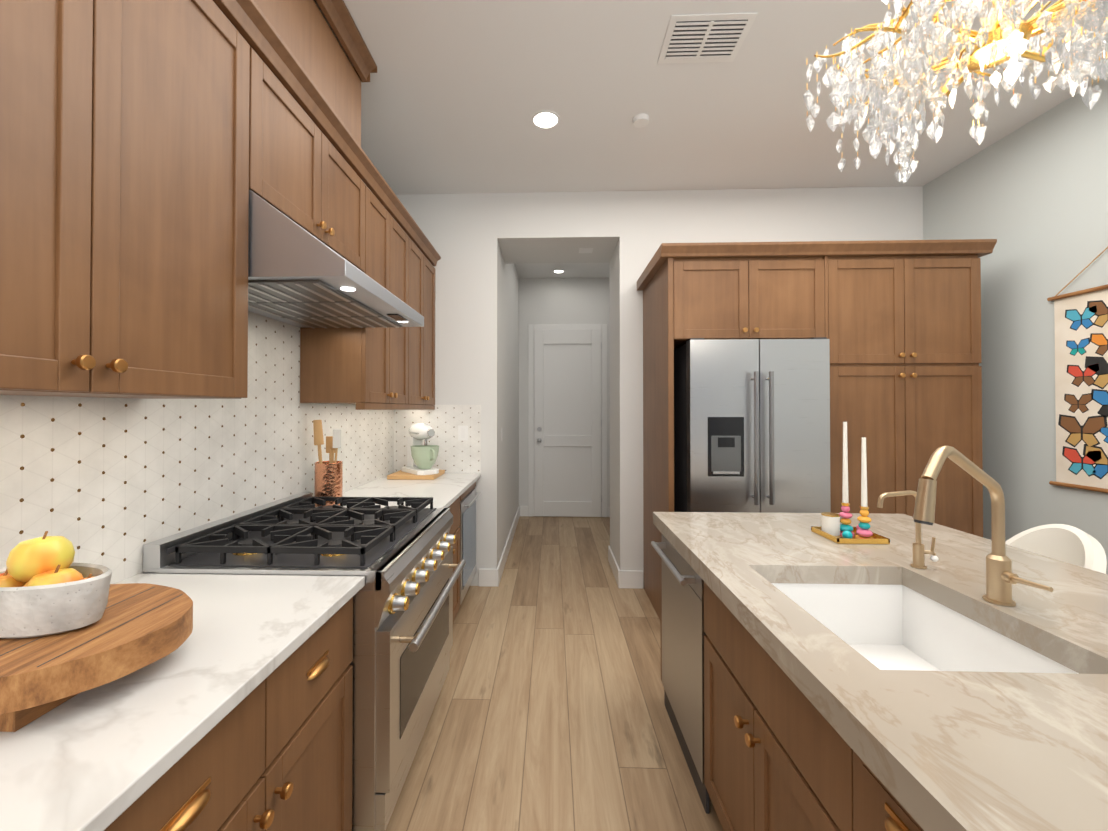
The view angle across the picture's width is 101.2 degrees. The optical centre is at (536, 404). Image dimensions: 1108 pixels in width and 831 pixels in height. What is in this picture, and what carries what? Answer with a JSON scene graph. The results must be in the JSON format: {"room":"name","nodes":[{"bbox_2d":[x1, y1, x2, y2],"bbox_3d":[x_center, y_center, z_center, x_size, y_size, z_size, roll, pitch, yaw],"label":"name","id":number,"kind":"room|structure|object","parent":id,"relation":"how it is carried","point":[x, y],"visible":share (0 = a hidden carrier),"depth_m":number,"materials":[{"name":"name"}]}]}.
{"room":"kitchen","nodes":[
{"label":"kitchen","id":0,"kind":"room"},
{"bbox_2d":[0,184,393,583],"bbox_3d":[-1.343,-0.164,0.547,0.128,3.200,6.380,0,-1,2],"label":"wall","id":1,"kind":"structure","parent":0,"point":[114,485],"depth_m":1.52,"materials":[{"name":"white tile"}]},
{"bbox_2d":[0,0,135,397],"bbox_3d":[-1.101,-0.635,0.714,0.340,1.215,0.605,0,-1,2],"label":"upper cabinet","id":2,"kind":"object","parent":1,"relation":"attached to","point":[68,67],"depth_m":0.90,"materials":[{"name":"brown wood"}]},
{"bbox_2d":[132,0,259,398],"bbox_3d":[-1.086,-0.630,1.166,0.340,1.215,0.550,0,-1,2],"label":"upper cabinet","id":3,"kind":"object","parent":1,"relation":"attached to","point":[146,146],"depth_m":1.22,"materials":[{"name":"brown wood"}]},
{"bbox_2d":[248,0,367,159],"bbox_3d":[-1.106,-1.420,0.937,0.316,0.510,2.831,0,-1,2],"label":"upper cabinet","id":4,"kind":"object","parent":1,"relation":"attached to","point":[302,30],"depth_m":1.91,"materials":[{"name":"brown wood"}]},
{"bbox_2d":[256,20,367,274],"bbox_3d":[-1.062,-0.955,1.891,0.340,0.551,0.887,0,-1,2],"label":"upper cabinet","id":5,"kind":"object","parent":1,"relation":"attached to","point":[309,169],"depth_m":1.77,"materials":[{"name":"brown wood"}]},
{"bbox_2d":[248,190,423,327],"bbox_3d":[-0.909,-0.533,1.881,0.645,0.290,0.880,0,-1,2],"label":"range hood","id":6,"kind":"object","parent":1,"relation":"attached to","point":[299,276],"visible":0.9,"depth_m":1.53,"materials":[{"name":"silver metal"}]},
{"bbox_2d":[300,164,415,407],"bbox_3d":[-1.034,-0.615,2.714,0.340,1.215,0.758,0,-1,2],"label":"upper cabinet","id":7,"kind":"object","parent":1,"relation":"attached to","point":[369,367],"depth_m":2.49,"materials":[{"name":"brown wood"}]},
{"bbox_2d":[412,228,435,407],"bbox_3d":[-1.013,-0.609,3.351,0.340,1.215,0.757,0,-1,2],"label":"upper cabinet","id":8,"kind":"object","parent":1,"relation":"attached to","point":[424,396],"depth_m":3.42,"materials":[{"name":"brown wood"}]},
{"bbox_2d":[393,193,518,585],"bbox_3d":[-0.769,-0.119,4.986,0.975,3.200,2.548,0,-1,2],"label":"wall","id":9,"kind":"structure","parent":0,"point":[476,335],"depth_m":3.72,"materials":[{"name":"white paint"}]},
{"bbox_2d":[458,426,467,439],"bbox_3d":[-0.600,0.228,3.699,0.080,0.120,0.005,0,-1,2],"label":"electrical outlet plate","id":10,"kind":"object","parent":9,"relation":"attached to","point":[462,432],"depth_m":3.70,"materials":[{"name":"white plastic"}]},
{"bbox_2d":[495,506,521,586],"bbox_3d":[-0.268,1.410,4.890,0.038,0.140,2.436,0,-1,2],"label":"baseboard","id":11,"kind":"structure","parent":9,"relation":"attached to","point":[498,572],"depth_m":4.32,"materials":[{"name":"white wood"}]},
{"bbox_2d":[385,516,723,830],"bbox_3d":[0.830,1.478,1.728,4.570,0.060,8.920,0,-1,2],"label":"floor","id":12,"kind":"structure","parent":0,"point":[549,712],"depth_m":2.14,"materials":[{"name":"brown wood"}]},
{"bbox_2d":[104,820,115,830],"bbox_3d":[-0.955,0.990,0.107,0.688,0.884,1.020,0,-1,2],"label":"base cabinet","id":13,"kind":"object","parent":12,"relation":"on","point":[112,827],"depth_m":0.64,"materials":[{"name":"brown wood"}]},
{"bbox_2d":[0,473,480,830],"bbox_3d":[-0.907,0.541,1.021,0.723,0.030,5.370,0,-1,2],"label":"countertop","id":14,"kind":"structure","parent":13,"relation":"on","point":[102,757],"depth_m":0.81,"materials":[{"name":"white stone"}]},
{"bbox_2d":[0,583,192,731],"bbox_3d":[-0.959,0.473,0.883,0.502,0.101,0.407,0,-1,2],"label":"cutting board","id":15,"kind":"object","parent":14,"relation":"on","point":[136,627],"visible":0.81,"depth_m":0.80,"materials":[{"name":"brown wood"}]},
{"bbox_2d":[0,531,111,637],"bbox_3d":[-0.960,0.334,0.875,0.264,0.176,0.137,0,-1,2],"label":"fruit bowl","id":16,"kind":"object","parent":15,"relation":"on","point":[48,586],"visible":1,"depth_m":0.84,"materials":[{"name":"ceramic"}]},
{"bbox_2d":[313,420,342,506],"bbox_3d":[-1.106,0.309,2.424,0.140,0.461,0.136,0,-1,2],"label":"utensil crock","id":17,"kind":"object","parent":14,"relation":"on","point":[328,478],"visible":0.83,"depth_m":2.38,"materials":[{"name":"orange metal"}]},
{"bbox_2d":[387,470,444,479],"bbox_3d":[-0.921,0.535,3.508,0.350,0.030,0.340,0,-1,2],"label":"board","id":18,"kind":"object","parent":14,"relation":"on","point":[399,475],"visible":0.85,"depth_m":3.34,"materials":[{"name":"brown wood"}]},
{"bbox_2d":[401,423,438,474],"bbox_3d":[-0.898,0.328,3.500,0.324,0.381,0.358,0,-1,2],"label":"stand mixer","id":19,"kind":"object","parent":18,"relation":"on","point":[422,455],"visible":1,"depth_m":3.40,"materials":[{"name":"white metal"}]},
{"bbox_2d":[116,597,352,830],"bbox_3d":[-0.927,0.999,0.956,0.688,0.884,0.922,0,-1,2],"label":"base cabinet","id":20,"kind":"object","parent":12,"relation":"on","point":[272,751],"depth_m":1.02,"materials":[{"name":"brown wood"}]},
{"bbox_2d":[143,492,465,830],"bbox_3d":[-0.798,0.948,1.873,0.863,1.004,0.910,0,-1,2],"label":"range","id":21,"kind":"object","parent":12,"relation":"on","point":[399,557],"visible":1,"depth_m":1.54,"materials":[{"name":"silver metal"}]},
{"bbox_2d":[448,493,463,620],"bbox_3d":[-0.865,1.016,2.697,0.694,0.884,0.724,0,-1,2],"label":"base cabinet","id":22,"kind":"object","parent":12,"relation":"on","point":[457,507],"depth_m":2.98,"materials":[{"name":"brown wood"}]},
{"bbox_2d":[464,482,479,596],"bbox_3d":[-0.843,1.023,3.349,0.694,0.884,0.717,0,-1,2],"label":"wine cooler","id":23,"kind":"object","parent":12,"relation":"on","point":[470,495],"depth_m":3.36,"materials":[{"name":"silver metal"}]},
{"bbox_2d":[674,337,830,512],"bbox_3d":[1.380,0.526,3.157,0.843,1.874,0.881,0,-1,2],"label":"refrigerator","id":24,"kind":"object","parent":12,"relation":"on","point":[751,425],"visible":0.62,"depth_m":2.79,"materials":[{"name":"grey metal"}]},
{"bbox_2d":[651,520,930,830],"bbox_3d":[0.940,1.007,0.180,0.926,0.853,4.163,0,-1,2],"label":"kitchen island","id":25,"kind":"object","parent":12,"relation":"on","point":[766,756],"depth_m":1.24,"materials":[{"name":"brown wood"}]},
{"bbox_2d":[653,512,1107,830],"bbox_3d":[1.128,0.548,0.172,1.228,0.061,4.210,0,-1,2],"label":"island countertop","id":26,"kind":"structure","parent":25,"relation":"on","point":[965,749],"depth_m":0.89,"materials":[{"name":"beige stone"}]},
{"bbox_2d":[811,422,889,543],"bbox_3d":[1.256,0.297,1.836,0.195,0.472,0.180,0,-1,2],"label":"tray","id":27,"kind":"object","parent":26,"relation":"on","point":[832,528],"visible":1,"depth_m":1.82,"materials":[{"name":"gold metal"}]},
{"bbox_2d":[877,490,938,568],"bbox_3d":[1.206,0.405,1.490,0.188,0.250,0.044,0,-1,2],"label":"faucet","id":28,"kind":"object","parent":26,"relation":"on","point":[919,552],"visible":0.88,"depth_m":1.48,"materials":[{"name":"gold metal"}]},
{"bbox_2d":[775,580,1078,667],"bbox_3d":[0.940,0.688,1.197,0.539,0.226,0.650,0,-1,2],"label":"sink","id":29,"kind":"object","parent":26,"relation":"in","point":[898,623],"depth_m":1.44,"materials":[{"name":"white ceramic"}]},
{"bbox_2d":[913,446,1053,606],"bbox_3d":[1.077,0.313,1.148,0.383,0.427,0.225,0,-1,2],"label":"faucet","id":30,"kind":"object","parent":26,"relation":"on","point":[1001,578],"visible":1,"depth_m":1.19,"materials":[{"name":"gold metal"}]},
{"bbox_2d":[829,239,984,536],"bbox_3d":[2.283,0.233,3.211,0.946,2.460,0.797,0,-1,2],"label":"tall cabinet","id":31,"kind":"object","parent":12,"relation":"on","point":[897,323],"depth_m":2.82,"materials":[{"name":"brown wood"}]},
{"bbox_2d":[1005,524,1106,573],"bbox_3d":[1.966,0.968,1.835,0.415,0.967,0.423,0,-1,2],"label":"counter stool","id":32,"kind":"object","parent":12,"relation":"on","point":[1070,544],"depth_m":1.83,"materials":[{"name":"white fabric"}]},
{"bbox_2d":[497,191,619,263],"bbox_3d":[0.183,-1.544,4.027,0.995,0.370,0.650,0,-1,2],"label":"wall","id":33,"kind":"structure","parent":0,"point":[550,227],"depth_m":3.71,"materials":[{"name":"white paint"}]},
{"bbox_2d":[579,248,592,252],"bbox_3d":[0.430,-1.357,4.002,0.120,0.004,0.120,0,-1,2],"label":"air vent","id":34,"kind":"object","parent":33,"relation":"in","point":[585,250],"visible":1,"depth_m":3.99,"materials":[{"name":"white"}]},
{"bbox_2d":[519,277,609,505],"bbox_3d":[0.661,-0.107,6.153,1.805,3.200,0.120,0,-1,2],"label":"wall","id":35,"kind":"structure","parent":0,"point":[564,300],"depth_m":6.12,"materials":[{"name":"white paint"}]},
{"bbox_2d":[528,324,606,516],"bbox_3d":[0.411,0.204,6.088,1.050,2.575,0.020,0,-1,2],"label":"door frame","id":36,"kind":"structure","parent":35,"relation":"attached to","point":[533,327],"depth_m":6.08,"materials":[{"name":"white wood"}]},
{"bbox_2d":[534,329,601,516],"bbox_3d":[0.412,0.239,6.029,0.898,2.488,0.128,0,-1,2],"label":"hall door","id":37,"kind":"structure","parent":35,"relation":"in","point":[567,423],"depth_m":6.07,"materials":[{"name":"white wood"}]},
{"bbox_2d":[607,506,609,516],"bbox_3d":[1.191,1.422,6.051,0.500,0.140,0.016,0,-1,2],"label":"baseboard","id":38,"kind":"structure","parent":35,"relation":"attached to","point":[608,507],"depth_m":6.05,"materials":[{"name":"white"}]},
{"bbox_2d":[314,0,1103,277],"bbox_3d":[0.830,-1.792,1.761,4.570,0.080,8.920,0,-1,2],"label":"ceiling","id":39,"kind":"structure","parent":0,"point":[456,95],"depth_m":2.63,"materials":[{"name":"white paint"}]},
{"bbox_2d":[531,110,559,128],"bbox_3d":[0.054,-1.737,2.777,0.174,0.006,0.174,0,-1,2],"label":"recessed light","id":40,"kind":"object","parent":39,"relation":"in","point":[545,119],"visible":1,"depth_m":2.77,"materials":[{"name":"white"}]},
{"bbox_2d":[553,270,563,272],"bbox_3d":[0.281,-1.707,5.821,0.144,0.006,0.144,0,-1,2],"label":"recessed light","id":41,"kind":"object","parent":39,"relation":"in","point":[558,271],"visible":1,"depth_m":5.82,"materials":[{"name":"white"}]},
{"bbox_2d":[633,113,648,127],"bbox_3d":[0.634,-1.727,2.768,0.100,0.027,0.100,0,-1,2],"label":"smoke detector","id":42,"kind":"object","parent":39,"relation":"attached to","point":[640,120],"visible":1,"depth_m":2.75,"materials":[{"name":"white plastic"}]},
{"bbox_2d":[657,12,757,63],"bbox_3d":[0.799,-1.740,2.172,0.380,0.012,0.280,0,-1,2],"label":"ceiling vent","id":43,"kind":"object","parent":39,"relation":"in","point":[699,38],"visible":1,"depth_m":2.15,"materials":[{"name":"white metal"}]},
{"bbox_2d":[803,0,1107,182],"bbox_3d":[1.141,-1.228,1.175,0.914,1.055,0.766,0,-1,2],"label":"crystal chandelier","id":44,"kind":"object","parent":39,"relation":"hanging from","point":[1005,35],"visible":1,"depth_m":1.15,"materials":[{"name":"clear glass"}]},
{"bbox_2d":[609,186,922,587],"bbox_3d":[1.935,-0.129,3.954,2.510,3.200,0.650,0,-1,2],"label":"wall","id":45,"kind":"structure","parent":0,"point":[651,222],"depth_m":3.66,"materials":[{"name":"white paint"}]},
{"bbox_2d":[608,546,621,587],"bbox_3d":[0.672,1.401,3.968,0.016,0.140,0.656,0,-1,2],"label":"baseboard","id":46,"kind":"structure","parent":45,"relation":"attached to","point":[617,573],"depth_m":3.84,"materials":[{"name":"white"}]},
{"bbox_2d":[645,243,828,354],"bbox_3d":[1.343,-0.705,3.252,0.934,0.585,0.797,0,-1,2],"label":"upper cabinet","id":47,"kind":"object","parent":45,"relation":"attached to","point":[708,291],"depth_m":2.86,"materials":[{"name":"brown wood"}]},
{"bbox_2d":[923,79,1107,573],"bbox_3d":[3.022,-0.162,0.725,0.120,3.200,7.030,0,-1,2],"label":"wall","id":48,"kind":"structure","parent":0,"point":[1031,197],"depth_m":2.79,"materials":[{"name":"grey paint"}]},
{"bbox_2d":[1047,247,1107,492],"bbox_3d":[3.000,-0.213,2.322,0.023,1.352,0.700,0,-1,2],"label":"poster","id":49,"kind":"object","parent":48,"relation":"attached to","point":[1081,359],"visible":1,"depth_m":2.52,"materials":[{"name":"paper"}]}
]}

